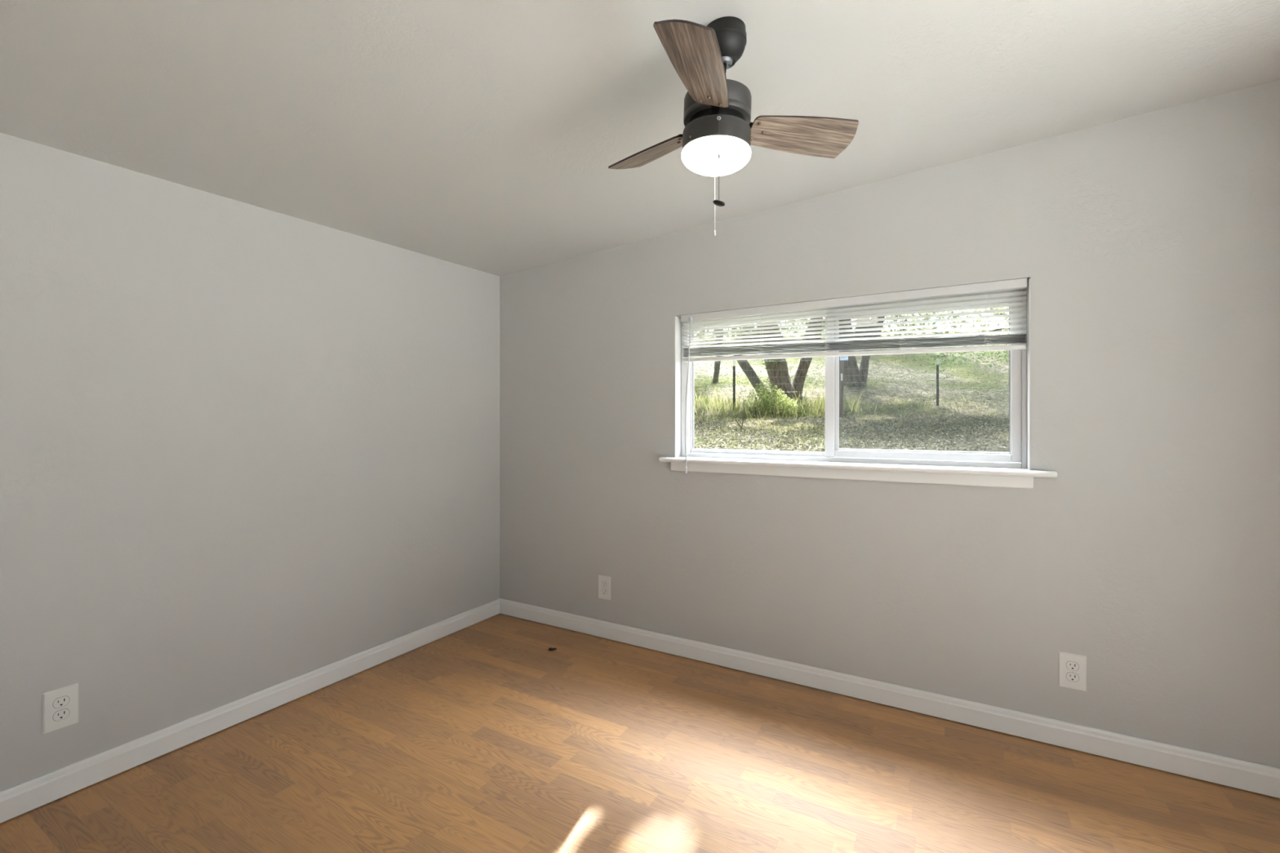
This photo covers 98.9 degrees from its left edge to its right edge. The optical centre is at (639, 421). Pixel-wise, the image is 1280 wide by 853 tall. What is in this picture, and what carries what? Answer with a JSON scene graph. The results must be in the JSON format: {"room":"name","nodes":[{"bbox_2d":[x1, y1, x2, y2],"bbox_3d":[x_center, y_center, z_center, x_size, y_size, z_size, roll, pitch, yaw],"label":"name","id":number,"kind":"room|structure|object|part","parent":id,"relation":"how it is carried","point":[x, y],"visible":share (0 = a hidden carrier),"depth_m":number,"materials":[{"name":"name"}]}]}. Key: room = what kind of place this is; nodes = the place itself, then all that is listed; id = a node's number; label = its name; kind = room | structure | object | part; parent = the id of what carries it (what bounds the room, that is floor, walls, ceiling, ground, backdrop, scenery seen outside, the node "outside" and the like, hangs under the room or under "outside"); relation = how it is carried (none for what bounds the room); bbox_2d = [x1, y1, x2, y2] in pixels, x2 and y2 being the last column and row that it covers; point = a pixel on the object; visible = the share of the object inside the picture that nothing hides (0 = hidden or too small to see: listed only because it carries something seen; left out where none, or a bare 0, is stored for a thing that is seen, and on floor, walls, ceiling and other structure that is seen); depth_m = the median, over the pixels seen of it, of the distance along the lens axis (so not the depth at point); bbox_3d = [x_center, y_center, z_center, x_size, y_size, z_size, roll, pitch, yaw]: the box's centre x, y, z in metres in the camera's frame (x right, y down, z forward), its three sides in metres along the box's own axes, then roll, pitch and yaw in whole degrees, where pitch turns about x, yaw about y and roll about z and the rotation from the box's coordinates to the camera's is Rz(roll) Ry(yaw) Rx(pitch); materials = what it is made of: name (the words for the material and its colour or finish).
{"room":"empty bedroom","nodes":[
{"label":"empty bedroom","id":0,"kind":"room"},
{"bbox_2d":[0,132,499,791],"bbox_3d":[-1.684,0.134,1.907,0.160,1.992,3.470,0,0,30],"label":"wall","id":1,"kind":"structure","parent":0,"point":[246,449],"depth_m":1.96,"materials":[{"name":"grey paint"}]},
{"bbox_2d":[42,683,78,734],"bbox_3d":[-1.740,0.861,1.644,0.007,0.120,0.076,0,0,30],"label":"wall outlet","id":2,"kind":"object","parent":1,"relation":"attached to","point":[60,705],"visible":1,"depth_m":1.64,"materials":[{"name":"white plastic"}]},
{"bbox_2d":[53,708,69,721],"bbox_3d":[-1.738,0.880,1.643,0.002,0.030,0.036,0,0,30],"label":"receptacle","id":3,"kind":"object","parent":2,"relation":"attached to","point":[59,714],"depth_m":1.64,"materials":[{"name":"white plastic"}]},
{"bbox_2d":[53,695,69,708],"bbox_3d":[-1.738,0.842,1.643,0.002,0.030,0.036,0,0,30],"label":"receptacle","id":4,"kind":"object","parent":2,"relation":"attached to","point":[59,701],"depth_m":1.64,"materials":[{"name":"white plastic"}]},
{"bbox_2d":[0,598,499,822],"bbox_3d":[-1.609,1.083,1.863,0.014,0.083,3.150,0,0,30],"label":"baseboard","id":5,"kind":"structure","parent":1,"relation":"attached to","point":[17,800],"depth_m":1.95,"materials":[{"name":"white paint"}]},
{"bbox_2d":[0,0,1279,276],"bbox_3d":[-0.121,-1.048,1.004,3.770,0.543,3.470,0,0,30],"label":"ceiling","id":6,"kind":"structure","parent":0,"point":[484,135],"depth_m":1.51,"materials":[{"name":"white paint"}]},
{"bbox_2d":[608,16,858,235],"bbox_3d":[0.141,-0.705,1.293,0.641,0.461,0.626,0,0,30],"label":"ceiling fan","id":7,"kind":"object","parent":6,"relation":"hanging from","point":[717,135],"visible":1,"depth_m":1.26,"materials":[{"name":"brown wood"}]},
{"bbox_3d":[0.038,-0.726,1.480,0.123,0.005,0.273,-24,18,-40],"label":"blade","id":8,"kind":"part","parent":7,"relation":"part of","materials":[{"name":"brown wood"}]},
{"bbox_3d":[0.113,-0.714,1.102,0.123,0.005,0.273,21,7,15],"label":"blade","id":9,"kind":"part","parent":7,"relation":"part of","materials":[{"name":"brown wood"}]},
{"bbox_3d":[0.191,-0.582,1.397,0.003,0.189,0.003,0,0,30],"label":"pull chain","id":10,"kind":"part","parent":7,"relation":"part of","materials":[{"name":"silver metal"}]},
{"bbox_3d":[0.183,-0.629,1.315,0.166,0.056,0.166,0,0,30],"label":"lamp shade","id":11,"kind":"part","parent":7,"relation":"part of","materials":[{"name":"white glass"}]},
{"bbox_3d":[0.177,-0.591,1.229,0.004,0.188,0.005,0,0,8],"label":"pull chain","id":12,"kind":"part","parent":7,"relation":"part of","materials":[{"name":"grey metal"}]},
{"bbox_3d":[0.403,-0.714,1.357,0.273,0.005,0.123,1,-17,-14],"label":"blade","id":13,"kind":"part","parent":7,"relation":"part of","materials":[{"name":"brown wood"}]},
{"bbox_2d":[0,613,1279,852],"bbox_3d":[-0.121,1.180,1.004,3.770,0.100,3.470,0,0,30],"label":"floor","id":14,"kind":"structure","parent":0,"point":[480,737],"depth_m":1.71,"materials":[{"name":"brown wood"}]},
{"bbox_2d":[499,79,1279,768],"bbox_3d":[0.706,0.042,2.437,3.450,2.176,0.160,0,0,30],"label":"wall","id":15,"kind":"structure","parent":0,"point":[1148,245],"depth_m":1.98,"materials":[{"name":"grey paint"}]},
{"bbox_2d":[598,574,610,599],"bbox_3d":[-0.186,0.866,2.856,0.076,0.120,0.007,0,0,30],"label":"wall outlet","id":16,"kind":"object","parent":15,"relation":"attached to","point":[604,582],"visible":1,"depth_m":2.85,"materials":[{"name":"white plastic"}]},
{"bbox_2d":[601,588,607,594],"bbox_3d":[-0.187,0.885,2.854,0.036,0.030,0.003,0,0,30],"label":"receptacle","id":17,"kind":"object","parent":16,"relation":"attached to","point":[604,591],"depth_m":2.85,"materials":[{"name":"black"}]},
{"bbox_2d":[601,581,607,586],"bbox_3d":[-0.187,0.847,2.854,0.036,0.030,0.003,0,0,30],"label":"receptacle","id":18,"kind":"object","parent":16,"relation":"attached to","point":[604,584],"depth_m":2.85,"materials":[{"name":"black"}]},
{"bbox_2d":[658,278,1057,488],"bbox_3d":[0.806,-0.138,2.340,1.546,0.749,0.180,0,0,30],"label":"window","id":19,"kind":"structure","parent":15,"relation":"in","point":[1019,474],"depth_m":2.24,"materials":[{"name":"white plastic"}]},
{"bbox_2d":[680,278,1027,473],"bbox_3d":[0.785,-0.137,2.292,1.376,0.757,0.104,0,0,30],"label":"mini blind","id":20,"kind":"object","parent":19,"relation":"attached to","point":[704,350],"visible":1,"depth_m":2.25,"materials":[{"name":"white plastic"}]},
{"bbox_3d":[0.303,-0.395,2.610,0.020,0.175,0.033,0,0,30],"label":"ladder cord","id":21,"kind":"part","parent":20,"relation":"part of","materials":[{"name":"white fabric"}]},
{"bbox_3d":[0.548,-0.391,2.469,0.028,0.182,0.033,0,0,30],"label":"ladder cord","id":22,"kind":"part","parent":20,"relation":"part of","materials":[{"name":"white fabric"}]},
{"bbox_3d":[0.799,-0.388,2.325,0.023,0.188,0.033,0,0,30],"label":"ladder cord","id":23,"kind":"part","parent":20,"relation":"part of","materials":[{"name":"white fabric"}]},
{"bbox_3d":[0.804,-0.286,2.324,1.372,0.048,0.025,0,0,30],"label":"rail","id":24,"kind":"part","parent":20,"relation":"part of","materials":[{"name":"white plastic"}]},
{"bbox_3d":[1.046,-0.385,2.182,0.028,0.195,0.033,0,0,30],"label":"ladder cord","id":25,"kind":"part","parent":20,"relation":"part of","materials":[{"name":"white fabric"}]},
{"bbox_3d":[1.296,-0.381,2.037,0.026,0.202,0.033,0,0,30],"label":"ladder cord","id":26,"kind":"part","parent":20,"relation":"part of","materials":[{"name":"white fabric"}]},
{"bbox_3d":[0.787,0.183,2.308,1.546,0.021,0.107,0,0,30],"label":"sill","id":27,"kind":"part","parent":19,"relation":"part of","materials":[{"name":"white wood"}]},
{"bbox_3d":[1.110,-0.164,2.204,0.701,0.631,0.027,0,0,30],"label":"sliding sash","id":28,"kind":"part","parent":19,"relation":"part of","materials":[{"name":"white plastic"}]},
{"bbox_2d":[499,598,1279,798],"bbox_3d":[0.663,1.083,2.362,3.450,0.083,0.014,0,0,30],"label":"baseboard","id":29,"kind":"structure","parent":15,"relation":"attached to","point":[1264,780],"depth_m":2.06,"materials":[{"name":"white paint"}]},
{"bbox_2d":[1058,651,1086,691],"bbox_3d":[1.492,0.861,1.888,0.076,0.120,0.007,0,0,30],"label":"wall outlet","id":30,"kind":"object","parent":15,"relation":"attached to","point":[1072,667],"visible":1,"depth_m":1.89,"materials":[{"name":"white plastic"}]},
{"bbox_2d":[1066,671,1079,682],"bbox_3d":[1.491,0.880,1.886,0.036,0.030,0.002,0,0,30],"label":"receptacle","id":31,"kind":"object","parent":30,"relation":"attached to","point":[1071,677],"depth_m":1.88,"materials":[{"name":"white plastic"}]},
{"bbox_2d":[1066,661,1079,671],"bbox_3d":[1.491,0.842,1.886,0.036,0.030,0.003,0,0,30],"label":"receptacle","id":32,"kind":"object","parent":30,"relation":"attached to","point":[1070,665],"depth_m":1.88,"materials":[{"name":"white plastic"}]},
{"label":"outside","id":33,"kind":"structure","parent":0,"visible":0},
{"bbox_2d":[693,328,1008,468],"bbox_3d":[6.887,-2.059,18.593,30.000,5.423,34.000,0,0,30],"label":"ground","id":34,"kind":"structure","parent":33,"point":[927,376],"depth_m":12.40,"materials":[{"name":"green plant"}]},
{"bbox_2d":[712,328,724,382],"bbox_3d":[-0.027,-3.989,15.592,7.210,6.149,5.080,0,0,-15],"label":"oak tree","id":35,"kind":"object","parent":34,"relation":"on","point":[717,365],"visible":0.02,"depth_m":13.94,"materials":[{"name":"grey plant"}]},
{"bbox_2d":[693,324,755,340],"bbox_3d":[4.060,-5.057,22.996,3.808,3.494,3.116,0,0,30],"label":"shrub","id":36,"kind":"object","parent":34,"relation":"on","point":[748,324],"visible":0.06,"depth_m":22.63,"materials":[{"name":"green plant"}]},
{"bbox_2d":[733,400,744,431],"bbox_3d":[1.173,-0.068,6.525,0.154,0.470,0.029,0,0,32],"label":"bare twig","id":37,"kind":"object","parent":34,"relation":"on","point":[741,426],"visible":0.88,"depth_m":6.49,"materials":[{"name":"wood"}]},
{"bbox_2d":[733,354,772,404],"bbox_3d":[2.412,-0.898,11.453,1.022,1.427,0.329,0,0,-4],"label":"leaning trunk","id":38,"kind":"object","parent":34,"relation":"on","point":[744,365],"visible":0.41,"depth_m":11.42,"materials":[{"name":"grey plant"}]},
{"bbox_2d":[742,378,803,415],"bbox_3d":[2.670,-0.493,10.944,1.254,0.748,0.620,0,0,3],"label":"clump","id":39,"kind":"object","parent":34,"relation":"on","point":[766,392],"visible":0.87,"depth_m":10.89,"materials":[{"name":"green plant"}]},
{"bbox_2d":[753,317,823,400],"bbox_3d":[1.933,-3.537,11.848,8.584,6.353,10.415,0,0,39],"label":"oak tree","id":40,"kind":"object","parent":34,"relation":"on","point":[780,375],"visible":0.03,"depth_m":11.84,"materials":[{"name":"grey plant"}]},
{"bbox_2d":[776,317,825,337],"bbox_3d":[7.029,-5.170,23.637,3.739,3.430,3.131,0,0,30],"label":"shrub","id":41,"kind":"object","parent":34,"relation":"on","point":[824,317],"visible":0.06,"depth_m":23.41,"materials":[{"name":"green plant"}]},
{"bbox_2d":[839,337,844,417],"bbox_3d":[3.643,-0.755,9.958,0.135,1.552,0.123,0,0,30],"label":"wooden post","id":42,"kind":"object","parent":34,"relation":"on","point":[841,362],"visible":0.54,"depth_m":9.91,"materials":[{"name":"brown wood"}]},
{"bbox_2d":[693,355,1008,410],"bbox_3d":[3.937,-0.773,11.012,12.322,1.243,0.044,0,0,0],"label":"wire fence","id":43,"kind":"object","parent":34,"relation":"on","point":[937,359],"visible":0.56,"depth_m":10.99,"materials":[{"name":"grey metal"}]},
{"bbox_3d":[1.895,-0.645,11.007,0.046,0.950,0.047,0,0,30],"label":"post","id":44,"kind":"part","parent":43,"relation":"part of","materials":[{"name":"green metal"}]},
{"bbox_3d":[5.987,-0.706,11.007,0.046,0.888,0.047,0,0,30],"label":"post","id":45,"kind":"part","parent":43,"relation":"part of","materials":[{"name":"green metal"}]},
{"bbox_2d":[852,317,869,341],"bbox_3d":[9.151,-6.741,22.179,9.654,7.092,7.784,0,0,-32],"label":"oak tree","id":46,"kind":"object","parent":34,"relation":"on","point":[860,327],"visible":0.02,"depth_m":22.10,"materials":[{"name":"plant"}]},
{"bbox_2d":[839,316,884,386],"bbox_3d":[5.124,-4.018,10.802,7.267,6.561,12.352,0,0,30],"label":"oak tree","id":47,"kind":"object","parent":34,"relation":"on","point":[855,375],"visible":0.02,"depth_m":12.85,"materials":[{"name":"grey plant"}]},
{"bbox_2d":[850,313,928,338],"bbox_3d":[9.995,-5.055,22.963,3.760,3.431,3.079,0,0,30],"label":"shrub","id":48,"kind":"object","parent":34,"relation":"on","point":[905,315],"visible":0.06,"depth_m":22.30,"materials":[{"name":"green plant"}]},
{"bbox_2d":[892,308,989,335],"bbox_3d":[12.946,-5.369,23.702,3.761,3.466,3.073,0,0,30],"label":"shrub","id":49,"kind":"object","parent":34,"relation":"on","point":[975,310],"visible":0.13,"depth_m":23.30,"materials":[{"name":"green plant"}]},
{"bbox_2d":[905,328,1008,378],"bbox_3d":[9.374,-3.895,8.523,7.697,7.742,12.112,0,0,30],"label":"oak tree","id":50,"kind":"object","parent":34,"relation":"on","point":[952,360],"visible":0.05,"depth_m":10.73,"materials":[{"name":"green plant"}]},
{"bbox_2d":[971,306,1008,335],"bbox_3d":[16.000,-5.155,23.004,3.838,3.436,3.059,0,0,30],"label":"shrub","id":51,"kind":"object","parent":34,"relation":"on","point":[1002,308],"visible":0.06,"depth_m":23.38,"materials":[{"name":"green plant"}]}
]}

